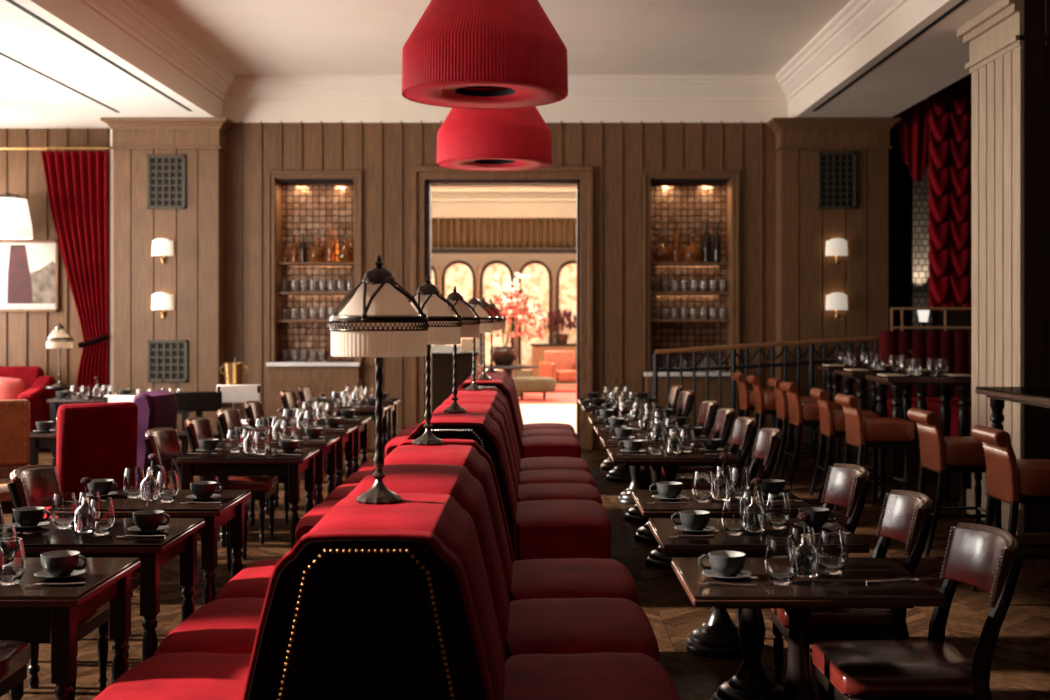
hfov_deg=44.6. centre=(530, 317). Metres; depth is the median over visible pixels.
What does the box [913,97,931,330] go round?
stone wall
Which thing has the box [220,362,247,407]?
bucket
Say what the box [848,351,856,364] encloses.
glass
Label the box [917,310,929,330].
uplight
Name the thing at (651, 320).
shelf
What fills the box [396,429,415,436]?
seat cushion
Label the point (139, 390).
glass
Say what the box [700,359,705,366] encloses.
tumbler
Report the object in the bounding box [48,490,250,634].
table
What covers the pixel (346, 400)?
bud vase
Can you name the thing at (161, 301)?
wall sconce
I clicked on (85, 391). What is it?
glass
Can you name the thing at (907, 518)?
dining chair
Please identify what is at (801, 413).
bar stool
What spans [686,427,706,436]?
coffee cup
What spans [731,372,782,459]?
bar stool
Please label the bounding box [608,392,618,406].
glass
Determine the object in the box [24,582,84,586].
fork
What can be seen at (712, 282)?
tumbler
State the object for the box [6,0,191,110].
trim
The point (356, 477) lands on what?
seat cushion
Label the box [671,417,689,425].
coffee cup
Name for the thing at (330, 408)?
glass
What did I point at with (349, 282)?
tumbler
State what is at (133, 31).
trim
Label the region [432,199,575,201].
trim
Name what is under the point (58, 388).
side table
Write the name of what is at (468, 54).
pendant lamp
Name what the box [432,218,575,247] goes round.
wall panel
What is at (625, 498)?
pedestal table
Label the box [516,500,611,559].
seat cushion
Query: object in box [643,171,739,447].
display niche
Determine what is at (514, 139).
pendant lamp
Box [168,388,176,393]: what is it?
glass
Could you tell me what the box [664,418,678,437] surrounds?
glass
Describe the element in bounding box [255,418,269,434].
glass
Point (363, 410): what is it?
table
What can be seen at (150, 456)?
flower
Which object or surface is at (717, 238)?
bottle
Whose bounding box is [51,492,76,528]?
glass
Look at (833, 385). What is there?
table
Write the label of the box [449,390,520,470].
cushion
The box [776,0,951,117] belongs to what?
trim
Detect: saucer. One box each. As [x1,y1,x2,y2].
[8,521,49,528]
[33,429,54,432]
[34,569,85,579]
[100,492,117,496]
[128,525,169,532]
[186,494,220,500]
[196,448,221,451]
[276,449,301,453]
[302,436,324,439]
[323,425,343,428]
[613,436,634,439]
[621,449,645,452]
[652,494,686,500]
[674,525,714,532]
[700,448,724,451]
[702,569,751,579]
[794,521,834,529]
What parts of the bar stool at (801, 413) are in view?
leg, backrest, leg, seat frame, foot rail, seat, leg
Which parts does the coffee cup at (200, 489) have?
handle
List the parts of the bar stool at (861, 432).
leg, backrest, leg, foot rail, seat, seat frame, leg, leg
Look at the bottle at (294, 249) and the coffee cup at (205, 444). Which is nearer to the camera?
the coffee cup at (205, 444)
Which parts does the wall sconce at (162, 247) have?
lamp shade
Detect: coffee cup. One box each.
[13,506,49,526]
[36,421,56,430]
[40,550,86,576]
[56,391,71,397]
[87,479,117,494]
[119,389,133,394]
[133,510,169,530]
[190,481,223,497]
[199,439,223,449]
[235,426,253,431]
[261,417,278,425]
[279,440,303,451]
[305,427,326,437]
[313,397,327,402]
[325,417,345,426]
[341,409,359,417]
[366,398,375,404]
[383,392,390,398]
[584,392,598,398]
[588,398,604,404]
[595,409,613,417]
[604,418,623,426]
[610,427,631,437]
[619,440,642,450]
[638,392,650,398]
[644,397,659,402]
[649,481,682,497]
[661,408,676,416]
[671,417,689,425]
[671,510,709,530]
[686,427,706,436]
[698,550,745,576]
[702,438,725,449]
[759,479,791,494]
[799,507,837,526]
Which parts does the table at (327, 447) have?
leg, leg, leg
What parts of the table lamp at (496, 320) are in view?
stem, lamp shade, lamp shade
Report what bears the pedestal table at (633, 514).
on the floor
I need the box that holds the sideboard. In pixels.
[530,344,575,376]
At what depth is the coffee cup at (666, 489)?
6.30 m
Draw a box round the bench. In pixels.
[878,307,971,494]
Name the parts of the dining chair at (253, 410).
leg, backrest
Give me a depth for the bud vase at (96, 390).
14.62 m
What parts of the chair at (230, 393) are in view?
backrest, seat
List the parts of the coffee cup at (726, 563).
handle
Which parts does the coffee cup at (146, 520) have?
handle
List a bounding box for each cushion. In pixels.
[0,377,24,399]
[93,652,251,699]
[154,598,264,655]
[215,558,280,599]
[295,500,340,542]
[308,493,504,699]
[324,483,358,501]
[342,470,371,484]
[345,464,509,661]
[358,457,385,470]
[384,445,512,603]
[385,436,407,456]
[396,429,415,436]
[404,423,420,429]
[423,412,516,515]
[432,404,518,501]
[442,397,519,484]
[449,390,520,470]
[465,379,521,440]
[467,375,522,433]
[471,372,522,428]
[503,652,679,699]
[507,597,659,661]
[511,558,638,604]
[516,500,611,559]
[518,483,601,504]
[519,470,595,486]
[520,457,590,473]
[522,429,577,438]
[522,436,580,457]
[523,423,574,431]
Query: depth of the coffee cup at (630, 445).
8.50 m
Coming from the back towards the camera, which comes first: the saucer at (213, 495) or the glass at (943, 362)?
the glass at (943, 362)
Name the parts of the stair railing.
rail, handrail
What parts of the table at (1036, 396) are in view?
leg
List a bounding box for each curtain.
[0,147,108,395]
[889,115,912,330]
[928,73,971,311]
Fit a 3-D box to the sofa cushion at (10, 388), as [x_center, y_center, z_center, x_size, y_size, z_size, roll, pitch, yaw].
[-6.595,0.950,16.130,0.449,0.429,0.222,0,0,0]
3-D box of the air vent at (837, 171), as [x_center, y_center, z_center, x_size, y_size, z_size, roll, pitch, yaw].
[3.777,-1.697,15.781,0.469,0.704,0.035,0,0,0]
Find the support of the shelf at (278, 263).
attached to the display niche at (308, 203)
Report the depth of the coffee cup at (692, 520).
5.35 m
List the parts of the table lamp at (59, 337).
lamp shade, lamp shade, stem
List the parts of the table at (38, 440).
leg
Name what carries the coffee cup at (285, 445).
on the saucer at (297, 450)
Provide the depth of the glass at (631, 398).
13.08 m
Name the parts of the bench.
seat, brass rail, seat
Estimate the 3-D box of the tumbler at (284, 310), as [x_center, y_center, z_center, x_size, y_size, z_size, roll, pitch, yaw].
[-3.136,-0.051,16.320,0.088,0.150,0.088,0,0,0]
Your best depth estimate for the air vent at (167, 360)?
15.78 m
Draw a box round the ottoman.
[513,377,555,400]
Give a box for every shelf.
[277,262,353,264]
[277,292,349,293]
[277,320,328,321]
[651,262,729,264]
[651,292,729,293]
[651,320,729,321]
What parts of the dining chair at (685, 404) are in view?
leg, leg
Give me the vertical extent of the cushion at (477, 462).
0.930 m
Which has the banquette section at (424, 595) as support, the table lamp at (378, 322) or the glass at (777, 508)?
the table lamp at (378, 322)
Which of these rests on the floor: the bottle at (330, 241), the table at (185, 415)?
the table at (185, 415)
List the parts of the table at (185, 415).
leg, leg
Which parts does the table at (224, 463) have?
leg, leg, leg, leg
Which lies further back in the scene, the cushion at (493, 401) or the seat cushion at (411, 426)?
the seat cushion at (411, 426)
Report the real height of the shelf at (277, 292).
0.025 m
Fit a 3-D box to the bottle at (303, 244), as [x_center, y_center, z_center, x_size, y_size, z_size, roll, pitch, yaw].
[-2.903,-0.894,16.320,0.075,0.375,0.073,0,0,42]
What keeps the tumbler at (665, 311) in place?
on the display niche at (685, 198)
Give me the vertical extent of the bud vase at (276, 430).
0.145 m
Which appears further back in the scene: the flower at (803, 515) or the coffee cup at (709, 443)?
the coffee cup at (709, 443)
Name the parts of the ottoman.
seat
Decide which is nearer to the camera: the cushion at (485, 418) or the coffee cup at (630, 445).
the cushion at (485, 418)
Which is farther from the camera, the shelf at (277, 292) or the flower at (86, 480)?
the shelf at (277, 292)
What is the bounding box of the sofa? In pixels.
[0,366,55,431]
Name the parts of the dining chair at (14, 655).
seat frame, leg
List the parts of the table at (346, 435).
leg, leg, leg, leg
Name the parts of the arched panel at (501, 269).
post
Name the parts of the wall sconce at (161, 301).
lamp shade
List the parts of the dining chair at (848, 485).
leg, leg, nailhead trim, backrest, rail, leg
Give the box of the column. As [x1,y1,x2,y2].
[957,0,1049,534]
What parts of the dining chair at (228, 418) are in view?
leg, rail, backrest, nailhead trim, seat frame, leg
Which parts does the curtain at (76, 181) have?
rod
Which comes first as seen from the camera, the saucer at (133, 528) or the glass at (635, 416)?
the saucer at (133, 528)
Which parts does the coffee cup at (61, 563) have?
handle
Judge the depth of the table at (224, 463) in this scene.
8.27 m
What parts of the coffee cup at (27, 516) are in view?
handle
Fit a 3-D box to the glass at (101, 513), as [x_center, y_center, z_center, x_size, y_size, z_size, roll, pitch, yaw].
[-1.787,0.825,5.327,0.108,0.148,0.108,0,0,0]
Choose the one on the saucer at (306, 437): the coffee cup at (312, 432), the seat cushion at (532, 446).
the coffee cup at (312, 432)
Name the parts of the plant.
pot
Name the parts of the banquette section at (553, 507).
nailhead trim, panel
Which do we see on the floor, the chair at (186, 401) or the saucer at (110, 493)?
the chair at (186, 401)
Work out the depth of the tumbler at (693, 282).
16.28 m
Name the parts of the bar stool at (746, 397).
backrest, leg, leg, seat, leg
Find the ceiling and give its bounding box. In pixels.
[144,0,850,74]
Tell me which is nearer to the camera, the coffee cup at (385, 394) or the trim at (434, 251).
the coffee cup at (385, 394)
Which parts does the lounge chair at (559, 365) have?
armrest, backrest, seat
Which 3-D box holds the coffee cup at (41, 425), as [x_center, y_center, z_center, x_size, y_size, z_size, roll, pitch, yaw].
[-3.823,0.855,10.077,0.144,0.075,0.129,0,0,21]
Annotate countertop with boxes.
[266,361,360,365]
[644,371,739,376]
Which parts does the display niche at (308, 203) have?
frame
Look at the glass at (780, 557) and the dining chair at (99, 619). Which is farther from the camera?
the dining chair at (99, 619)
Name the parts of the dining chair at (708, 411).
nailhead trim, backrest, leg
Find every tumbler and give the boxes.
[282,280,288,291]
[282,308,288,319]
[282,350,287,360]
[291,280,297,291]
[291,308,297,319]
[291,350,297,360]
[300,280,306,291]
[300,308,306,319]
[300,350,306,360]
[309,280,315,291]
[309,308,315,319]
[309,350,315,360]
[319,280,325,291]
[319,308,325,319]
[319,350,325,360]
[328,280,334,291]
[328,308,334,318]
[337,280,343,291]
[347,280,352,291]
[652,280,658,291]
[652,308,658,319]
[662,280,668,291]
[662,308,668,319]
[671,280,677,291]
[671,308,677,319]
[671,359,677,367]
[681,280,687,291]
[681,308,687,319]
[683,359,687,366]
[690,280,696,291]
[690,308,696,319]
[700,280,706,291]
[700,308,706,319]
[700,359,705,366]
[710,280,715,291]
[710,308,715,319]
[710,359,715,370]
[719,280,725,291]
[719,308,725,319]
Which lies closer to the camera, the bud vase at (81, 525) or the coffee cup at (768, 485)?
the bud vase at (81, 525)
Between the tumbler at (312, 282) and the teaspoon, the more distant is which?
the tumbler at (312, 282)
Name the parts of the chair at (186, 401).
leg, leg, backrest, seat, leg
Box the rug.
[518,385,575,403]
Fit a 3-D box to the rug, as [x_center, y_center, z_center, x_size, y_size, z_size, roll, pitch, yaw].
[-0.400,1.644,28.050,5.600,0.012,6.900,0,0,0]
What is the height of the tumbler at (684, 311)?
0.150 m
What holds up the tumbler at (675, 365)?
on the display niche at (685, 198)
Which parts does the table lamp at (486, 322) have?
stem, lamp shade, lamp shade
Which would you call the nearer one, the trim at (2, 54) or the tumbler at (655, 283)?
the trim at (2, 54)
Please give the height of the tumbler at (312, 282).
0.150 m
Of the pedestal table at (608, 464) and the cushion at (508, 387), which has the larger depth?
the pedestal table at (608, 464)
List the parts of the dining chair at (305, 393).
leg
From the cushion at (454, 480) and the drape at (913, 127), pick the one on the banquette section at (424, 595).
the cushion at (454, 480)
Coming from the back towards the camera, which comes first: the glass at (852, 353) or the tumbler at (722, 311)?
the tumbler at (722, 311)
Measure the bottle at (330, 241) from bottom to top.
0.462 m
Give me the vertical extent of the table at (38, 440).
0.750 m
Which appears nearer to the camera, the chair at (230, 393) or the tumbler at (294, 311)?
the chair at (230, 393)
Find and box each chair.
[0,504,108,699]
[0,640,29,699]
[7,464,144,658]
[43,402,137,596]
[104,395,171,469]
[133,390,177,476]
[144,428,251,570]
[173,392,222,473]
[185,417,277,544]
[217,385,260,430]
[217,408,288,523]
[243,401,315,499]
[279,390,344,481]
[297,386,314,405]
[540,351,575,391]
[650,401,718,473]
[662,408,735,480]
[667,386,683,415]
[676,390,695,416]
[676,417,756,489]
[694,428,782,557]
[735,463,869,627]
[771,489,933,685]
[812,523,1023,699]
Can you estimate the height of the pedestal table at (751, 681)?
0.750 m
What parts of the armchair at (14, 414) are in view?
seat, seat frame, nailhead trim, backrest, arm rail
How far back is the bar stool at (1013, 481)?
7.37 m
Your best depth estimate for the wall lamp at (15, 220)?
16.01 m
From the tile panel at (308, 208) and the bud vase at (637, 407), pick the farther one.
the tile panel at (308, 208)
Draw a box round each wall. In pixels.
[0,128,109,396]
[110,128,113,384]
[225,121,775,448]
[432,186,575,377]
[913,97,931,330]
[932,310,971,330]
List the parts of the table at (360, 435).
leg, leg, leg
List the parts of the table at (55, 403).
leg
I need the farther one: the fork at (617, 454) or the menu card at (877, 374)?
the menu card at (877, 374)
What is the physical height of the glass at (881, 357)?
0.147 m
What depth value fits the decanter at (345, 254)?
16.25 m
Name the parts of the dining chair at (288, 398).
leg, backrest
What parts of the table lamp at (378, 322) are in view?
stem, lamp shade, lamp shade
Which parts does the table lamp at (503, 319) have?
stem, lamp shade, lamp shade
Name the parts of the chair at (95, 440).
backrest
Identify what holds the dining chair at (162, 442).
on the floor
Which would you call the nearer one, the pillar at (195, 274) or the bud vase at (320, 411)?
the bud vase at (320, 411)
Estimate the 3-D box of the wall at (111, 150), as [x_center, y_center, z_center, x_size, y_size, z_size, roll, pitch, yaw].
[-5.300,-1.000,25.015,0.200,5.300,17.170,0,0,0]
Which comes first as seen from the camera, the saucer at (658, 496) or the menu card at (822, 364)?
the saucer at (658, 496)
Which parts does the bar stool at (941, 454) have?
leg, backrest, nailhead trim, leg, foot rail, seat, seat frame, leg, leg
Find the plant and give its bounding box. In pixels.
[542,309,575,343]
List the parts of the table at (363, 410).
leg, leg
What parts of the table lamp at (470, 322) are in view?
stem, lamp shade, lamp shade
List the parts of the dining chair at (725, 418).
seat, leg, nailhead trim, leg, backrest, rail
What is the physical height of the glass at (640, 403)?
0.141 m
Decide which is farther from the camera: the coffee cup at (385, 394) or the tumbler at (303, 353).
the tumbler at (303, 353)
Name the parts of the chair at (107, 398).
backrest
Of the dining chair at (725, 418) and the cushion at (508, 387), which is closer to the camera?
the dining chair at (725, 418)
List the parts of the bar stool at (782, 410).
backrest, leg, leg, foot rail, seat, leg, leg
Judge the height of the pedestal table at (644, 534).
0.750 m
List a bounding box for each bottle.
[284,243,287,261]
[291,236,297,261]
[300,233,305,261]
[327,226,334,261]
[672,223,681,261]
[703,219,710,261]
[714,223,720,261]
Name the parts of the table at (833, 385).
leg, leg, leg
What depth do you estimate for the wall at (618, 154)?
16.13 m
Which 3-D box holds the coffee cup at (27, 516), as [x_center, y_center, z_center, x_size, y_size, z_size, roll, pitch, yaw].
[-2.150,0.855,5.488,0.129,0.075,0.144,0,0,-37]
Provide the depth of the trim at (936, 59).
12.83 m
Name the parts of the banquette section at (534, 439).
panel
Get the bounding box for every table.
[0,558,140,699]
[15,518,204,688]
[29,426,56,464]
[45,386,70,451]
[47,396,103,466]
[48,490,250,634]
[176,448,319,549]
[178,411,202,453]
[218,435,339,546]
[249,425,356,524]
[274,416,371,507]
[313,404,390,456]
[324,398,399,471]
[478,364,538,396]
[578,398,656,469]
[581,404,664,481]
[588,416,685,504]
[593,425,692,522]
[599,435,708,543]
[607,448,740,569]
[632,490,811,658]
[648,518,869,699]
[671,558,946,699]
[817,365,889,472]
[834,369,927,489]
[865,373,971,506]
[975,387,1049,528]
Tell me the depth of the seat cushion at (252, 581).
5.66 m
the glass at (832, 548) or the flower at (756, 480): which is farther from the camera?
the flower at (756, 480)
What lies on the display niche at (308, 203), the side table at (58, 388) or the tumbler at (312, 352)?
the tumbler at (312, 352)
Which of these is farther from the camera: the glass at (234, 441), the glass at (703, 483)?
the glass at (234, 441)
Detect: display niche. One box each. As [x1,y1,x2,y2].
[266,171,361,447]
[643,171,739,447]
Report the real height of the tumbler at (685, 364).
0.150 m
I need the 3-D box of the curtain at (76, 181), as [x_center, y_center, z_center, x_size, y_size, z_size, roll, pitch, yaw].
[-6.197,-0.282,16.352,1.636,3.823,0.213,0,0,0]
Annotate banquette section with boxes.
[93,439,679,699]
[295,388,611,560]
[385,371,580,458]
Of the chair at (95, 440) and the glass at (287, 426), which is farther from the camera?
the glass at (287, 426)
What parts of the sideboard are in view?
door, door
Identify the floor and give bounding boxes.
[0,381,1049,699]
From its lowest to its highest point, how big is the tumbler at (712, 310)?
0.150 m
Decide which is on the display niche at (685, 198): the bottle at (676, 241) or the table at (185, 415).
the bottle at (676, 241)
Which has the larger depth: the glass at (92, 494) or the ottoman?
the ottoman
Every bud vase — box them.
[74,497,91,532]
[93,384,100,396]
[140,470,157,500]
[243,431,255,453]
[272,419,282,439]
[296,410,305,427]
[316,402,325,418]
[342,392,350,406]
[356,387,363,399]
[614,387,621,397]
[619,392,627,405]
[632,402,641,415]
[643,410,652,427]
[653,420,663,433]
[667,431,680,453]
[712,470,728,500]
[744,496,763,531]
[795,534,817,577]
[844,352,852,365]
[872,355,880,370]
[908,359,918,375]
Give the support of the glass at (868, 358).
on the table at (848, 376)
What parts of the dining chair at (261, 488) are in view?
leg, rail, backrest, nailhead trim, seat, leg, seat frame, leg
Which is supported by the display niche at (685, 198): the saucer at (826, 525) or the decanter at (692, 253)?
the decanter at (692, 253)
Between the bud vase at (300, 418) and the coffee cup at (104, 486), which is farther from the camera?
the bud vase at (300, 418)
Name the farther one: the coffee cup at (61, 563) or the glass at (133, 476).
the glass at (133, 476)
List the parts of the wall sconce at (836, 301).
lamp shade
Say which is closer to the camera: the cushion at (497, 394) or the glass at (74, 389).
the cushion at (497, 394)
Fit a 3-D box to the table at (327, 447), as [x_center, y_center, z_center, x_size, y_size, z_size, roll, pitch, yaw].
[-1.875,1.275,9.523,0.816,0.750,0.671,0,0,0]
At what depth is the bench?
14.67 m
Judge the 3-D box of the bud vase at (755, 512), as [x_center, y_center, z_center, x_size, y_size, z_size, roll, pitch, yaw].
[0.942,0.827,5.408,0.087,0.145,0.087,0,0,0]
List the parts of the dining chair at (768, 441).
leg, nailhead trim, backrest, leg, rail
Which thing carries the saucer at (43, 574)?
on the table at (58, 609)
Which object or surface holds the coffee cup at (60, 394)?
on the saucer
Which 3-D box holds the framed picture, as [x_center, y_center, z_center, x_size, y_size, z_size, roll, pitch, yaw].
[-6.792,-0.544,16.589,1.334,0.932,0.030,0,0,0]
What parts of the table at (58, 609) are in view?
leg, leg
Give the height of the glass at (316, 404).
0.141 m
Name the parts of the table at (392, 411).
leg, leg, leg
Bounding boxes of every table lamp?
[46,322,72,385]
[329,255,428,503]
[408,275,461,444]
[443,286,479,412]
[465,294,492,390]
[476,297,500,379]
[486,299,505,371]
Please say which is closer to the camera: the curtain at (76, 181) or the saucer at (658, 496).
the saucer at (658, 496)
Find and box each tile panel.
[281,182,353,360]
[651,182,726,370]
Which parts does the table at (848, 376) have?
leg, leg, leg, leg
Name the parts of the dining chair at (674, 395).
backrest, leg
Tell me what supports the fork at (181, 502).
on the table at (231, 508)
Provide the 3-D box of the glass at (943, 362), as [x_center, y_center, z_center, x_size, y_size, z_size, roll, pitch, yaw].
[3.690,0.436,11.460,0.107,0.147,0.107,0,0,0]
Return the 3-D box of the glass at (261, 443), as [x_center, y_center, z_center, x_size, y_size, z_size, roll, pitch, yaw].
[-1.784,0.825,8.463,0.108,0.148,0.108,0,0,0]
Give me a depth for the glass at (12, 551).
4.30 m
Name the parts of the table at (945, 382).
leg, leg, leg, leg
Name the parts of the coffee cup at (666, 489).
handle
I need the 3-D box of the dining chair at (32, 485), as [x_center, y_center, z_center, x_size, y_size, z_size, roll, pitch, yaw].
[-2.242,1.199,6.372,0.643,0.913,0.502,0,0,-2]
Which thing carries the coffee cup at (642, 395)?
on the saucer
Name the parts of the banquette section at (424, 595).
nailhead trim, panel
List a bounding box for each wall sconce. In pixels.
[152,238,173,263]
[152,292,173,317]
[826,238,847,263]
[826,292,847,317]
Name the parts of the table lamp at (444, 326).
stem, lamp shade, lamp shade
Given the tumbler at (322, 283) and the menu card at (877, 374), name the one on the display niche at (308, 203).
the tumbler at (322, 283)
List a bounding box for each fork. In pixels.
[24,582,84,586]
[116,535,164,537]
[181,502,220,503]
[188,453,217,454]
[617,454,645,455]
[648,502,686,503]
[668,535,714,537]
[698,582,755,586]
[866,578,919,582]
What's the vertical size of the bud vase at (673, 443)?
0.145 m
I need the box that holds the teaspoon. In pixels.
[738,572,757,578]
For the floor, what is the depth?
7.48 m
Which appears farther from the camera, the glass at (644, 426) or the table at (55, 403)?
the table at (55, 403)
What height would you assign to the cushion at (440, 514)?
0.930 m
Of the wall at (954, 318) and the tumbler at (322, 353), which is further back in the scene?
the wall at (954, 318)
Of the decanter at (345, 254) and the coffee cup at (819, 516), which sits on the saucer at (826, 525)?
the coffee cup at (819, 516)
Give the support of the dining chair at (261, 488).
on the floor
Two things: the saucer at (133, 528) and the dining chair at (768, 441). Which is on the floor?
the dining chair at (768, 441)
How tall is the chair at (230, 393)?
0.904 m
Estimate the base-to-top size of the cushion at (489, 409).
0.930 m
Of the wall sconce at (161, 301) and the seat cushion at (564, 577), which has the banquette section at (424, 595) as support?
the seat cushion at (564, 577)
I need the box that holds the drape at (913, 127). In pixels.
[897,100,928,181]
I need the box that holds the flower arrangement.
[486,273,544,365]
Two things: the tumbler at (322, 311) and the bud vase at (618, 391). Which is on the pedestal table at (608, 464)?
the bud vase at (618, 391)
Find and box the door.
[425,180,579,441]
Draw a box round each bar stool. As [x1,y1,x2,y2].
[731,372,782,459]
[746,375,801,466]
[767,378,823,474]
[779,381,842,483]
[809,388,880,500]
[834,393,913,516]
[907,408,1000,556]
[971,425,1049,591]
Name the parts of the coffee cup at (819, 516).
handle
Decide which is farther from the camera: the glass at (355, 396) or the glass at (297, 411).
the glass at (355, 396)
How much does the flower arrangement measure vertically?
1.951 m
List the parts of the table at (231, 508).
leg, leg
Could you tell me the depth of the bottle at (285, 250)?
16.29 m
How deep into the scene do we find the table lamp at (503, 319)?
14.11 m
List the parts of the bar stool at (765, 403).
leg, backrest, leg, seat frame, seat, leg, leg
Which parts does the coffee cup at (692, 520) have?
handle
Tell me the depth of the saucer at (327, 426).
10.41 m
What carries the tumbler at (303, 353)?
on the display niche at (308, 203)
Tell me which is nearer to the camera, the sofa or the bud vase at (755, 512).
the bud vase at (755, 512)
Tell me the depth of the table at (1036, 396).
9.13 m
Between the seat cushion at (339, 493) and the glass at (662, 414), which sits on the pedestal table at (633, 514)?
the glass at (662, 414)
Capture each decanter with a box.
[308,233,325,261]
[338,235,353,261]
[652,231,670,261]
[683,231,701,261]
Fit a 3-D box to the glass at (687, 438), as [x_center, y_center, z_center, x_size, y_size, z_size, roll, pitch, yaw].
[1.052,0.825,8.623,0.108,0.148,0.108,0,0,0]
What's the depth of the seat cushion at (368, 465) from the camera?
10.18 m
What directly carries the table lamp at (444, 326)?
on the banquette section at (424, 595)
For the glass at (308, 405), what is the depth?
11.45 m
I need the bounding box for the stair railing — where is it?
[653,336,877,454]
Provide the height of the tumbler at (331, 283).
0.150 m
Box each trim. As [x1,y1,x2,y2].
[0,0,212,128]
[0,52,119,112]
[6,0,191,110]
[28,0,234,117]
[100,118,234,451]
[223,75,787,122]
[432,188,575,192]
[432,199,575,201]
[432,216,575,217]
[432,249,575,253]
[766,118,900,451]
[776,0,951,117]
[797,0,999,117]
[813,0,967,110]
[1023,0,1049,532]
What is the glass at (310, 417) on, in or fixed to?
on the table at (346, 435)
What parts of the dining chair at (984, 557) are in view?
leg, seat, seat frame, leg, nailhead trim, backrest, rail, leg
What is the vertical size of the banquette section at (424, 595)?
1.051 m
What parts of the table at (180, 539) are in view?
leg, leg, leg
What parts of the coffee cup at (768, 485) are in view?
handle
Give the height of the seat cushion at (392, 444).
0.350 m
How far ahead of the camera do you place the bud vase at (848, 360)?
13.60 m
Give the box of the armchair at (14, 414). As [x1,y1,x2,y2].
[0,399,29,522]
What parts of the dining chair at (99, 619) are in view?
nailhead trim, seat frame, leg, seat, leg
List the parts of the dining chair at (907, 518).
leg, seat, seat frame, leg, nailhead trim, backrest, rail, leg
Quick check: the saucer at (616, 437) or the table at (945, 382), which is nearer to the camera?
the saucer at (616, 437)
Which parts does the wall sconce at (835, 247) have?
lamp shade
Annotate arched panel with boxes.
[432,265,436,285]
[438,260,475,344]
[476,260,513,371]
[515,260,551,376]
[553,260,575,343]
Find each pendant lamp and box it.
[402,0,567,108]
[437,106,551,170]
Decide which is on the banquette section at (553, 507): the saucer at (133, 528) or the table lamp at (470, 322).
the table lamp at (470, 322)
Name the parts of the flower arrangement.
pot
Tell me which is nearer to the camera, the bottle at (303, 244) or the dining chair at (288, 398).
the dining chair at (288, 398)
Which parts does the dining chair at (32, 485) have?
leg, rail, backrest, nailhead trim, leg, seat frame, seat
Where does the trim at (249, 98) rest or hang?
attached to the wall at (618, 154)
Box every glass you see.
[0,525,16,538]
[0,537,25,584]
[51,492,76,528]
[70,385,79,397]
[77,491,99,507]
[80,385,89,397]
[88,497,114,534]
[101,385,108,397]
[108,385,117,394]
[123,467,144,497]
[136,388,145,394]
[147,466,164,478]
[156,470,178,501]
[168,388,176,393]
[177,388,185,391]
[226,429,242,451]
[242,429,254,445]
[253,431,269,454]
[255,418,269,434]
[271,418,283,430]
[281,420,294,439]
[282,409,295,423]
[295,409,305,420]
[302,401,313,409]
[304,410,316,427]
[314,401,324,409]
[325,402,336,417]
[331,391,341,405]
[341,391,349,402]
[345,386,353,396]
[351,392,360,406]
[363,387,372,400]
[604,387,612,400]
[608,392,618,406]
[619,402,630,419]
[623,386,632,390]
[628,391,638,405]
[629,410,641,428]
[632,401,642,413]
[637,420,650,440]
[644,401,654,411]
[644,409,654,424]
[649,431,664,454]
[653,418,664,434]
[654,409,666,419]
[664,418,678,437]
[668,429,680,437]
[679,429,694,451]
[692,470,713,501]
[714,466,731,493]
[721,497,746,534]
[730,467,750,497]
[742,491,764,510]
[765,492,790,528]
[765,537,796,584]
[789,526,816,547]
[817,529,847,574]
[837,352,846,364]
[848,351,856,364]
[860,352,868,365]
[864,355,874,369]
[878,355,884,369]
[889,355,899,369]
[899,355,908,367]
[900,358,910,374]
[911,358,922,374]
[927,359,938,375]
[938,358,948,374]
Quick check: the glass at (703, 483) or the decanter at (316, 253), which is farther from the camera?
the decanter at (316, 253)
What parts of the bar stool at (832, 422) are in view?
leg, backrest, leg, seat frame, foot rail, seat, leg, leg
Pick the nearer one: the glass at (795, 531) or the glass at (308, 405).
the glass at (795, 531)
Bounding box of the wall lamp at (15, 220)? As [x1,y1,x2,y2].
[0,193,32,239]
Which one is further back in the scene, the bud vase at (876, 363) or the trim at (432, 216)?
the trim at (432, 216)
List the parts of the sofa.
arm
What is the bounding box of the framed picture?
[0,240,58,311]
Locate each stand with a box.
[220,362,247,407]
[432,345,479,412]
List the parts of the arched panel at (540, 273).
post, wallpaper panel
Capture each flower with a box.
[80,477,90,497]
[148,454,157,470]
[720,454,728,470]
[751,477,762,496]
[797,512,810,534]
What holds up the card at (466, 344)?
on the stand at (442, 355)
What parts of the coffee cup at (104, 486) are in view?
handle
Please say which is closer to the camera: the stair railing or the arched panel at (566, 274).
the stair railing
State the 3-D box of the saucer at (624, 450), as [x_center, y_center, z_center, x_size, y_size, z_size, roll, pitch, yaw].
[0.684,0.891,8.544,0.172,0.017,0.172,0,0,0]
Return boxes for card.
[461,339,479,350]
[822,364,843,365]
[844,369,867,370]
[877,374,904,375]
[944,374,971,375]
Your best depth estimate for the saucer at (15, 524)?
5.48 m
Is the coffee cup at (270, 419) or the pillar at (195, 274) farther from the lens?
the pillar at (195, 274)
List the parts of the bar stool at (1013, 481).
leg, backrest, nailhead trim, leg, seat, seat frame, foot rail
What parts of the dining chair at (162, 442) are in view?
leg, rail, backrest, nailhead trim, leg, leg, seat frame, leg, seat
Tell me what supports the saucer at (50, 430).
on the table at (38, 440)
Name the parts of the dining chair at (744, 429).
seat, leg, nailhead trim, backrest, rail, leg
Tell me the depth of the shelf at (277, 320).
16.18 m
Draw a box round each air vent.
[147,155,185,208]
[147,340,187,381]
[818,152,856,208]

